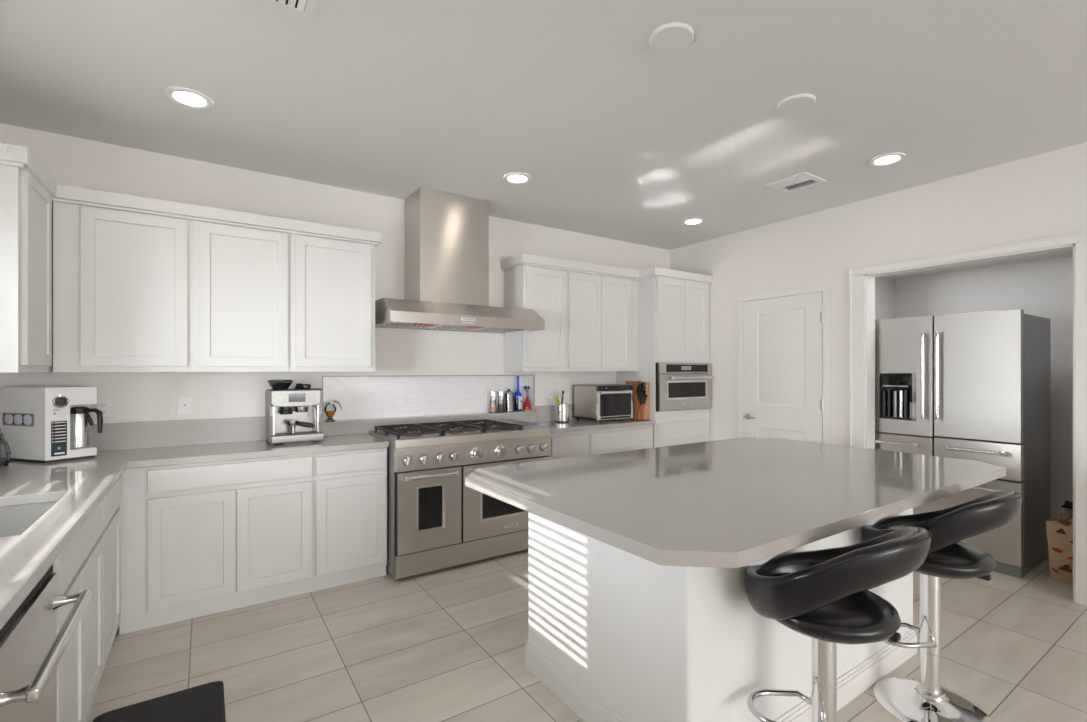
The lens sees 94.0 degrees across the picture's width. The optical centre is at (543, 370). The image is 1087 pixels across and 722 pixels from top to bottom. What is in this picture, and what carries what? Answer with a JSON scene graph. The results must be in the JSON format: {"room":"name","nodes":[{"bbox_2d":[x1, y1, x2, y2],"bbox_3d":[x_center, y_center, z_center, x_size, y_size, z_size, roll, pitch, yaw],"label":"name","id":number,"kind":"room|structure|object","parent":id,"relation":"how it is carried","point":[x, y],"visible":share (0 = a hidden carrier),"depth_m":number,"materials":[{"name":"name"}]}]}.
{"room":"kitchen","nodes":[
{"label":"kitchen","id":0,"kind":"room"},
{"bbox_2d":[0,123,669,507],"bbox_3d":[-0.845,0.020,4.246,5.650,2.740,0.100,0,0,-34],"label":"wall","id":1,"kind":"structure","parent":0,"point":[68,160],"depth_m":3.54,"materials":[{"name":"white paint"}]},
{"bbox_2d":[95,398,111,417],"bbox_3d":[-2.606,0.225,3.003,0.074,0.116,0.010,0,0,-34],"label":"outlet","id":2,"kind":"object","parent":1,"relation":"attached to","point":[104,405],"visible":0.79,"depth_m":3.00,"materials":[{"name":"white plastic"}]},
{"bbox_2d":[99,401,107,414],"bbox_3d":[-2.605,0.225,3.001,0.040,0.084,0.004,0,0,-34],"label":"socket","id":3,"kind":"object","parent":2,"relation":"attached to","point":[103,405],"depth_m":3.00,"materials":[{"name":"white plastic"}]},
{"bbox_2d":[53,201,193,371],"bbox_3d":[-2.393,-0.450,2.941,0.605,0.920,0.349,0,0,-34],"label":"upper cabinet","id":4,"kind":"object","parent":1,"relation":"attached to","point":[123,281],"visible":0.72,"depth_m":2.78,"materials":[{"name":"white paint"}]},
{"bbox_2d":[178,396,191,414],"bbox_3d":[-2.278,0.222,3.222,0.074,0.116,0.010,0,0,-34],"label":"wall plate","id":5,"kind":"object","parent":1,"relation":"attached to","point":[184,402],"visible":1,"depth_m":3.22,"materials":[{"name":"white plastic"}]},
{"bbox_2d":[194,220,289,371],"bbox_3d":[-1.930,-0.450,3.250,0.509,0.920,0.349,0,0,-34],"label":"upper cabinet","id":6,"kind":"object","parent":1,"relation":"attached to","point":[242,274],"visible":0.94,"depth_m":3.10,"materials":[{"name":"white paint"}]},
{"bbox_2d":[0,404,583,457],"bbox_3d":[-1.111,0.396,3.995,4.486,0.161,0.019,0,0,-34],"label":"backsplash","id":7,"kind":"structure","parent":1,"relation":"attached to","point":[150,434],"depth_m":3.27,"materials":[{"name":"grey stone"}]},
{"bbox_2d":[290,233,374,371],"bbox_3d":[-1.493,-0.450,3.542,0.540,0.920,0.349,0,0,-34],"label":"upper cabinet","id":8,"kind":"object","parent":1,"relation":"attached to","point":[332,281],"visible":0.8,"depth_m":3.39,"materials":[{"name":"white paint"}]},
{"bbox_2d":[323,376,527,420],"bbox_3d":[-0.915,0.227,4.289,1.918,0.457,0.050,0,0,-34],"label":"backsplash","id":9,"kind":"structure","parent":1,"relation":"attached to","point":[387,396],"depth_m":4.16,"materials":[{"name":"white tile"}]},
{"bbox_2d":[322,375,534,421],"bbox_3d":[-0.845,0.208,4.185,1.832,0.335,0.008,0,0,-34],"label":"trim","id":10,"kind":"structure","parent":1,"relation":"attached to","point":[401,375],"depth_m":4.13,"materials":[{"name":"grey tile"}]},
{"bbox_2d":[322,410,536,426],"bbox_3d":[-0.863,0.390,4.214,1.845,0.030,0.131,0,0,-34],"label":"niche ledge","id":11,"kind":"object","parent":1,"relation":"attached to","point":[483,414],"visible":0.97,"depth_m":4.07,"materials":[{"name":"grey stone"}]},
{"bbox_2d":[324,400,341,420],"bbox_3d":[-1.561,0.297,3.749,0.116,0.157,0.084,0,0,-6],"label":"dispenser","id":12,"kind":"object","parent":11,"relation":"on","point":[330,414],"visible":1,"depth_m":3.74,"materials":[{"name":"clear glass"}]},
{"bbox_2d":[324,405,335,420],"bbox_3d":[-1.576,0.314,3.748,0.084,0.122,0.084,0,0,-34],"label":"bowl","id":13,"kind":"object","parent":12,"relation":"on","point":[330,414],"depth_m":3.74,"materials":[{"name":"glass"}]},
{"bbox_2d":[489,391,496,412],"bbox_3d":[-0.449,0.281,4.504,0.068,0.188,0.068,0,0,-34],"label":"grinder","id":14,"kind":"object","parent":11,"relation":"on","point":[493,394],"visible":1,"depth_m":4.48,"materials":[{"name":"clear glass"}]},
{"bbox_2d":[497,391,504,411],"bbox_3d":[-0.382,0.281,4.549,0.068,0.188,0.068,0,0,-34],"label":"grinder","id":15,"kind":"object","parent":11,"relation":"on","point":[500,394],"visible":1,"depth_m":4.53,"materials":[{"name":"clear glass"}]},
{"bbox_2d":[504,389,513,411],"bbox_3d":[-0.314,0.272,4.594,0.068,0.207,0.068,0,0,-34],"label":"cocktail shaker","id":16,"kind":"object","parent":11,"relation":"on","point":[508,397],"visible":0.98,"depth_m":4.58,"materials":[{"name":"silver metal"}]},
{"bbox_2d":[514,376,521,411],"bbox_3d":[-0.233,0.213,4.643,0.074,0.323,0.077,0,0,-34],"label":"bottle","id":17,"kind":"object","parent":11,"relation":"on","point":[517,396],"visible":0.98,"depth_m":4.62,"materials":[{"name":"blue glass"}]},
{"bbox_2d":[523,386,531,410],"bbox_3d":[-0.151,0.259,4.697,0.084,0.232,0.084,0,0,-34],"label":"decanter","id":18,"kind":"object","parent":11,"relation":"on","point":[527,407],"visible":0.99,"depth_m":4.68,"materials":[{"name":"red glass"}]},
{"bbox_2d":[375,187,544,332],"bbox_3d":[-0.658,-0.837,3.976,1.250,1.024,0.554,0,0,-34],"label":"range hood","id":19,"kind":"object","parent":1,"relation":"attached to","point":[447,234],"visible":1,"depth_m":3.85,"materials":[{"name":"silver metal"}]},
{"bbox_2d":[504,265,565,370],"bbox_3d":[-0.068,-0.450,4.493,0.447,0.920,0.349,0,0,-34],"label":"upper cabinet","id":20,"kind":"object","parent":1,"relation":"attached to","point":[542,290],"visible":0.84,"depth_m":4.36,"materials":[{"name":"white paint"}]},
{"bbox_2d":[547,386,552,397],"bbox_3d":[0.062,0.205,4.784,0.074,0.116,0.010,0,0,-34],"label":"outlet","id":21,"kind":"object","parent":1,"relation":"attached to","point":[549,388],"visible":1,"depth_m":4.78,"materials":[{"name":"white plastic"}]},
{"bbox_2d":[548,388,551,396],"bbox_3d":[0.063,0.205,4.782,0.040,0.084,0.004,0,0,-34],"label":"socket","id":22,"kind":"object","parent":21,"relation":"attached to","point":[549,389],"depth_m":4.78,"materials":[{"name":"white plastic"}]},
{"bbox_2d":[566,271,637,370],"bbox_3d":[0.482,-0.450,4.860,0.875,0.920,0.349,0,0,-34],"label":"upper cabinet","id":23,"kind":"object","parent":1,"relation":"attached to","point":[602,311],"visible":0.89,"depth_m":4.68,"materials":[{"name":"white paint"}]},
{"bbox_2d":[0,0,1086,249],"bbox_3d":[2.473,-1.393,-0.724,5.650,0.115,12.450,0,0,-34],"label":"ceiling","id":24,"kind":"structure","parent":0,"point":[617,137],"depth_m":2.48,"materials":[{"name":"white paint"}]},
{"bbox_2d":[165,87,213,109],"bbox_3d":[-1.751,-1.344,2.510,0.196,0.012,0.196,0,0,-34],"label":"recessed light","id":25,"kind":"object","parent":24,"relation":"in","point":[190,98],"visible":1,"depth_m":2.50,"materials":[{"name":"white plastic"}]},
{"bbox_2d":[249,0,319,22],"bbox_3d":[-0.963,-1.345,1.726,0.380,0.010,0.310,0,0,-34],"label":"ceiling vent","id":26,"kind":"object","parent":24,"relation":"in","point":[306,10],"visible":1,"depth_m":1.87,"materials":[{"name":"white metal"}]},
{"bbox_2d":[503,172,530,183],"bbox_3d":[-0.184,-1.344,3.557,0.196,0.012,0.196,0,0,-34],"label":"recessed light","id":27,"kind":"object","parent":24,"relation":"in","point":[512,178],"visible":1,"depth_m":3.55,"materials":[{"name":"white plastic"}]},
{"bbox_2d":[682,218,704,224],"bbox_3d":[1.353,-1.344,4.583,0.196,0.012,0.196,0,0,-34],"label":"recessed light","id":28,"kind":"object","parent":24,"relation":"in","point":[691,221],"visible":1,"depth_m":4.57,"materials":[{"name":"white plastic"}]},
{"bbox_2d":[767,171,825,192],"bbox_3d":[1.810,-1.341,3.635,0.280,0.016,0.280,0,0,-34],"label":"ceiling vent","id":29,"kind":"object","parent":24,"relation":"in","point":[802,180],"visible":1,"depth_m":3.62,"materials":[{"name":"white plastic"}]},
{"bbox_2d":[869,152,905,166],"bbox_3d":[2.195,-1.344,3.239,0.196,0.012,0.196,0,0,-34],"label":"recessed light","id":30,"kind":"object","parent":24,"relation":"in","point":[890,158],"visible":1,"depth_m":3.23,"materials":[{"name":"white"}]},
{"bbox_2d":[86,549,1086,721],"bbox_3d":[3.022,1.440,-0.357,6.970,0.100,12.450,0,0,-34],"label":"floor","id":31,"kind":"structure","parent":0,"point":[448,644],"depth_m":2.48,"materials":[{"name":"tile"}]},
{"bbox_2d":[0,564,90,721],"bbox_3d":[-1.461,0.956,1.081,0.669,0.868,0.608,0,0,-34],"label":"dishwasher","id":32,"kind":"object","parent":31,"relation":"on","point":[31,647],"visible":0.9,"depth_m":1.24,"materials":[{"name":"grey metal"}]},
{"bbox_2d":[52,501,102,721],"bbox_3d":[-1.902,0.953,1.652,0.609,0.874,0.810,0,0,-34],"label":"base cabinet","id":33,"kind":"object","parent":31,"relation":"on","point":[79,567],"visible":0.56,"depth_m":1.79,"materials":[{"name":"white paint"}]},
{"bbox_2d":[100,479,120,669],"bbox_3d":[-2.291,0.953,2.235,0.609,0.874,0.592,0,0,-34],"label":"base cabinet","id":34,"kind":"object","parent":31,"relation":"on","point":[111,534],"visible":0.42,"depth_m":2.37,"materials":[{"name":"white paint"}]},
{"bbox_2d":[93,681,225,721],"bbox_3d":[-1.382,1.380,1.800,0.436,0.020,0.840,0,0,-34],"label":"floor mat","id":35,"kind":"object","parent":31,"relation":"on","point":[205,702],"visible":1,"depth_m":2.05,"materials":[{"name":"black rubber"}]},
{"bbox_2d":[119,454,312,634],"bbox_3d":[-1.966,0.953,3.111,0.935,0.874,0.539,0,0,-34],"label":"base cabinet","id":36,"kind":"object","parent":31,"relation":"on","point":[198,539],"visible":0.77,"depth_m":2.86,"materials":[{"name":"white paint"}]},
{"bbox_2d":[312,447,386,591],"bbox_3d":[-1.385,0.953,3.499,0.462,0.874,0.539,0,0,-34],"label":"base cabinet","id":37,"kind":"object","parent":31,"relation":"on","point":[350,487],"visible":0.79,"depth_m":3.28,"materials":[{"name":"white paint"}]},
{"bbox_2d":[0,433,388,629],"bbox_3d":[-0.907,0.495,1.408,1.993,0.038,4.549,0,0,-34],"label":"countertop","id":38,"kind":"structure","parent":37,"relation":"on","point":[79,486],"depth_m":2.13,"materials":[{"name":"grey stone"}]},
{"bbox_2d":[0,433,10,467],"bbox_3d":[-2.699,0.394,2.479,0.136,0.165,0.133,0,0,-34],"label":"glass jug","id":39,"kind":"object","parent":38,"relation":"on","point":[2,440],"visible":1,"depth_m":2.50,"materials":[{"name":"clear glass"}]},
{"bbox_2d":[0,501,57,537],"bbox_3d":[-1.868,0.618,1.623,0.459,0.208,0.699,0,0,-34],"label":"sink","id":40,"kind":"object","parent":38,"relation":"in","point":[14,520],"visible":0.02,"depth_m":1.94,"materials":[{"name":"grey"}]},
{"bbox_2d":[1,386,102,462],"bbox_3d":[-2.638,0.282,2.731,0.396,0.388,0.314,0,0,31],"label":"coffee maker","id":41,"kind":"object","parent":38,"relation":"on","point":[40,424],"visible":1,"depth_m":2.66,"materials":[{"name":"white plastic"}]},
{"bbox_2d":[52,422,65,442],"bbox_3d":[-2.520,0.322,2.638,0.002,0.103,0.053,0,0,31],"label":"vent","id":42,"kind":"object","parent":41,"relation":"attached to","point":[55,422],"depth_m":2.64,"materials":[{"name":"plastic"}]},
{"bbox_2d":[265,380,323,444],"bbox_3d":[-1.661,0.269,3.383,0.316,0.414,0.356,0,0,-37],"label":"espresso machine","id":43,"kind":"object","parent":38,"relation":"on","point":[291,415],"visible":1,"depth_m":3.32,"materials":[{"name":"silver metal"}]},
{"bbox_2d":[280,407,292,414],"bbox_3d":[-1.678,0.262,3.311,0.076,0.052,0.076,0,0,-37],"label":"outlet","id":44,"kind":"object","parent":43,"relation":"attached to","point":[284,410],"depth_m":3.28,"materials":[{"name":"black plastic"}]},
{"bbox_2d":[268,431,323,443],"bbox_3d":[-1.631,0.440,3.343,0.315,0.048,0.155,0,0,-37],"label":"drip tray","id":45,"kind":"object","parent":43,"relation":"on","point":[283,437],"depth_m":3.29,"materials":[{"name":"silver metal"}]},
{"bbox_2d":[369,419,550,578],"bbox_3d":[-0.614,0.904,3.875,1.222,0.972,0.722,0,0,-34],"label":"range","id":46,"kind":"object","parent":31,"relation":"on","point":[435,521],"visible":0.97,"depth_m":3.52,"materials":[{"name":"grey metal"}]},
{"bbox_2d":[369,425,550,448],"bbox_3d":[-0.632,0.480,3.903,1.222,0.056,0.656,0,0,-34],"label":"cooktop","id":47,"kind":"object","parent":46,"relation":"in","point":[523,432],"depth_m":3.63,"materials":[{"name":"silver metal"}]},
{"bbox_2d":[548,430,587,459],"bbox_3d":[0.044,0.953,4.454,0.495,0.874,0.539,0,0,-34],"label":"base cabinet","id":48,"kind":"object","parent":31,"relation":"on","point":[565,444],"visible":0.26,"depth_m":4.25,"materials":[{"name":"white paint"}]},
{"bbox_2d":[588,425,652,454],"bbox_3d":[0.574,0.953,4.808,0.780,0.874,0.539,0,0,-34],"label":"base cabinet","id":49,"kind":"object","parent":31,"relation":"on","point":[601,441],"visible":0.3,"depth_m":4.56,"materials":[{"name":"white paint"}]},
{"bbox_2d":[533,418,655,432],"bbox_3d":[0.372,0.495,4.662,1.281,0.038,0.557,0,0,-34],"label":"countertop","id":50,"kind":"structure","parent":49,"relation":"on","point":[573,425],"depth_m":4.54,"materials":[{"name":"grey stone"}]},
{"bbox_2d":[555,403,568,422],"bbox_3d":[0.173,0.392,4.685,0.134,0.168,0.134,0,0,-34],"label":"utensil holder","id":51,"kind":"object","parent":50,"relation":"on","point":[561,410],"visible":0.95,"depth_m":4.63,"materials":[{"name":"silver metal"}]},
{"bbox_2d":[565,393,570,403],"bbox_3d":[0.219,0.333,4.686,0.089,0.245,0.019,0,0,-34],"label":"serving spoon","id":52,"kind":"object","parent":51,"relation":"in","point":[568,396],"visible":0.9,"depth_m":4.68,"materials":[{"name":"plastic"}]},
{"bbox_2d":[574,384,632,422],"bbox_3d":[0.579,0.307,4.842,0.434,0.338,0.399,0,0,-34],"label":"toaster oven","id":53,"kind":"object","parent":50,"relation":"on","point":[597,402],"visible":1,"depth_m":4.71,"materials":[{"name":"silver metal"}]},
{"bbox_2d":[625,381,648,420],"bbox_3d":[0.905,0.290,4.917,0.102,0.372,0.237,0,0,-34],"label":"knife block","id":54,"kind":"object","parent":50,"relation":"on","point":[641,413],"visible":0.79,"depth_m":4.85,"materials":[{"name":"brown wood"}]},
{"bbox_2d":[616,277,709,447],"bbox_3d":[1.240,0.235,5.237,0.798,2.310,0.564,0,0,-34],"label":"tall cabinet","id":55,"kind":"object","parent":31,"relation":"on","point":[674,315],"visible":0.44,"depth_m":4.95,"materials":[{"name":"white paint"}]},
{"bbox_2d":[501,253,711,284],"bbox_3d":[0.730,-0.926,4.710,2.234,0.089,0.360,0,0,-20],"label":"crown molding","id":56,"kind":"structure","parent":55,"relation":"on","point":[523,258],"depth_m":4.66,"materials":[{"name":"white paint"}]},
{"bbox_2d":[656,363,714,411],"bbox_3d":[1.407,0.160,4.975,0.764,0.464,0.096,0,0,-34],"label":"wall oven","id":57,"kind":"object","parent":55,"relation":"in","point":[679,386],"visible":1,"depth_m":4.95,"materials":[{"name":"silver metal"}]},
{"bbox_2d":[525,508,916,721],"bbox_3d":[0.877,0.954,2.452,1.686,0.872,0.996,0,0,-34],"label":"kitchen island","id":58,"kind":"object","parent":31,"relation":"on","point":[615,634],"visible":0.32,"depth_m":1.86,"materials":[{"name":"white paint"}]},
{"bbox_2d":[465,437,1005,567],"bbox_3d":[0.964,0.497,2.467,2.413,0.042,1.422,0,0,-34],"label":"island countertop","id":59,"kind":"structure","parent":58,"relation":"on","point":[742,501],"depth_m":2.02,"materials":[{"name":"grey stone"}]},
{"bbox_2d":[744,527,931,721],"bbox_3d":[0.912,0.925,1.614,0.501,0.930,0.516,0,0,-36],"label":"bar stool","id":60,"kind":"object","parent":31,"relation":"on","point":[824,596],"visible":1,"depth_m":1.48,"materials":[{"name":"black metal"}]},
{"bbox_2d":[862,491,1022,721],"bbox_3d":[1.608,0.925,2.076,0.501,0.930,0.516,0,0,-36],"label":"bar stool","id":61,"kind":"object","parent":31,"relation":"on","point":[924,699],"visible":0.8,"depth_m":2.04,"materials":[{"name":"black leather"}]},
{"bbox_2d":[873,309,1050,577],"bbox_3d":[3.191,0.490,3.954,0.798,1.800,0.947,0,0,-34],"label":"refrigerator","id":62,"kind":"object","parent":31,"relation":"on","point":[976,386],"visible":0.77,"depth_m":3.62,"materials":[{"name":"grey metal"}]},
{"bbox_2d":[1046,515,1072,582],"bbox_3d":[3.564,1.195,3.329,0.262,0.390,0.354,0,0,-37],"label":"paper bag","id":63,"kind":"object","parent":31,"relation":"on","point":[1059,536],"visible":0.69,"depth_m":3.35,"materials":[{"name":"beige paper"}]},
{"bbox_2d":[1053,512,1069,525],"bbox_3d":[3.458,1.006,3.382,0.084,0.118,0.084,0,0,43],"label":"crumpled paper","id":64,"kind":"object","parent":63,"relation":"in","point":[1061,518],"visible":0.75,"depth_m":3.37,"materials":[{"name":"beige paper"}]},
{"bbox_2d":[1052,532,1072,573],"bbox_3d":[3.470,1.193,3.257,0.025,0.305,0.297,0,0,-37],"label":"print","id":65,"kind":"object","parent":63,"relation":"attached to","point":[1062,542],"depth_m":3.34,"materials":[{"name":"red"}]},
{"bbox_2d":[1054,509,1072,519],"bbox_3d":[3.568,0.985,3.415,0.134,0.100,0.153,0,0,5],"label":"crumpled paper","id":66,"kind":"object","parent":63,"relation":"in","point":[1068,511],"visible":0.16,"depth_m":3.43,"materials":[{"name":"beige paper"}]},
{"bbox_2d":[1061,500,1072,508],"bbox_3d":[3.574,0.905,3.321,0.160,0.086,0.256,0,0,-34],"label":"crumpled paper","id":67,"kind":"object","parent":66,"relation":"on","point":[1069,505],"visible":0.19,"depth_m":3.39,"materials":[{"name":"black paper"}]},
{"bbox_2d":[1056,528,1072,572],"bbox_3d":[3.470,1.179,3.257,0.023,0.280,0.250,0,0,-37],"label":"print","id":68,"kind":"object","parent":63,"relation":"attached to","point":[1064,536],"depth_m":3.33,"materials":[{"name":"brown paper"}]},
{"bbox_2d":[670,142,1086,445],"bbox_3d":[4.820,0.021,0.723,0.140,2.741,12.250,0,0,-34],"label":"wall","id":69,"kind":"structure","parent":0,"point":[1044,195],"depth_m":4.06,"materials":[{"name":"white paint"}]},
{"bbox_2d":[743,292,822,442],"bbox_3d":[2.126,0.361,4.573,0.065,2.042,0.759,0,0,-34],"label":"door","id":70,"kind":"structure","parent":69,"relation":"in","point":[783,336],"depth_m":4.55,"materials":[{"name":"white paint"}]},
{"bbox_2d":[738,283,830,443],"bbox_3d":[2.146,0.332,4.589,0.014,2.116,0.878,0,0,-34],"label":"trim","id":71,"kind":"structure","parent":69,"relation":"attached to","point":[825,288],"depth_m":4.32,"materials":[{"name":"white paint"}]},
{"bbox_2d":[848,231,1086,605],"bbox_3d":[2.914,0.285,3.556,0.164,2.210,1.406,0,0,-34],"label":"trim","id":72,"kind":"structure","parent":69,"relation":"attached to","point":[861,283],"depth_m":3.35,"materials":[{"name":"white paint"}]},
{"bbox_2d":[875,276,894,319],"bbox_3d":[2.937,0.200,4.678,1.120,2.380,0.100,0,0,-34],"label":"wall","id":73,"kind":"structure","parent":0,"point":[884,286],"depth_m":4.82,"materials":[{"name":"white paint"}]},
{"bbox_2d":[883,250,1072,278],"bbox_3d":[3.453,-0.940,3.905,1.120,0.100,1.760,0,0,-34],"label":"ceiling","id":74,"kind":"structure","parent":0,"point":[1069,252],"depth_m":4.26,"materials":[{"name":"white paint"}]},
{"bbox_2d":[895,256,1072,515],"bbox_3d":[3.960,0.200,4.243,0.100,2.380,1.960,0,0,-34],"label":"wall","id":75,"kind":"structure","parent":0,"point":[1041,288],"depth_m":4.10,"materials":[{"name":"white paint"}]},
{"bbox_3d":[0.287,0.020,-2.303,0.140,2.740,12.250,0,0,-34],"label":"wall","id":76,"kind":"structure","parent":0,"visible":0},
{"bbox_2d":[0,164,52,372],"bbox_3d":[-2.631,-0.450,2.479,0.314,0.920,0.845,0,0,-34],"label":"upper cabinet","id":77,"kind":"object","parent":76,"relation":"attached to","point":[26,207],"visible":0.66,"depth_m":2.25,"materials":[{"name":"white paint"}]},
{"bbox_2d":[0,142,381,246],"bbox_3d":[-1.950,-0.924,2.974,0.539,0.085,2.143,0,0,39],"label":"crown molding","id":78,"kind":"structure","parent":77,"relation":"attached to","point":[21,157],"depth_m":2.89,"materials":[{"name":"white paint"}]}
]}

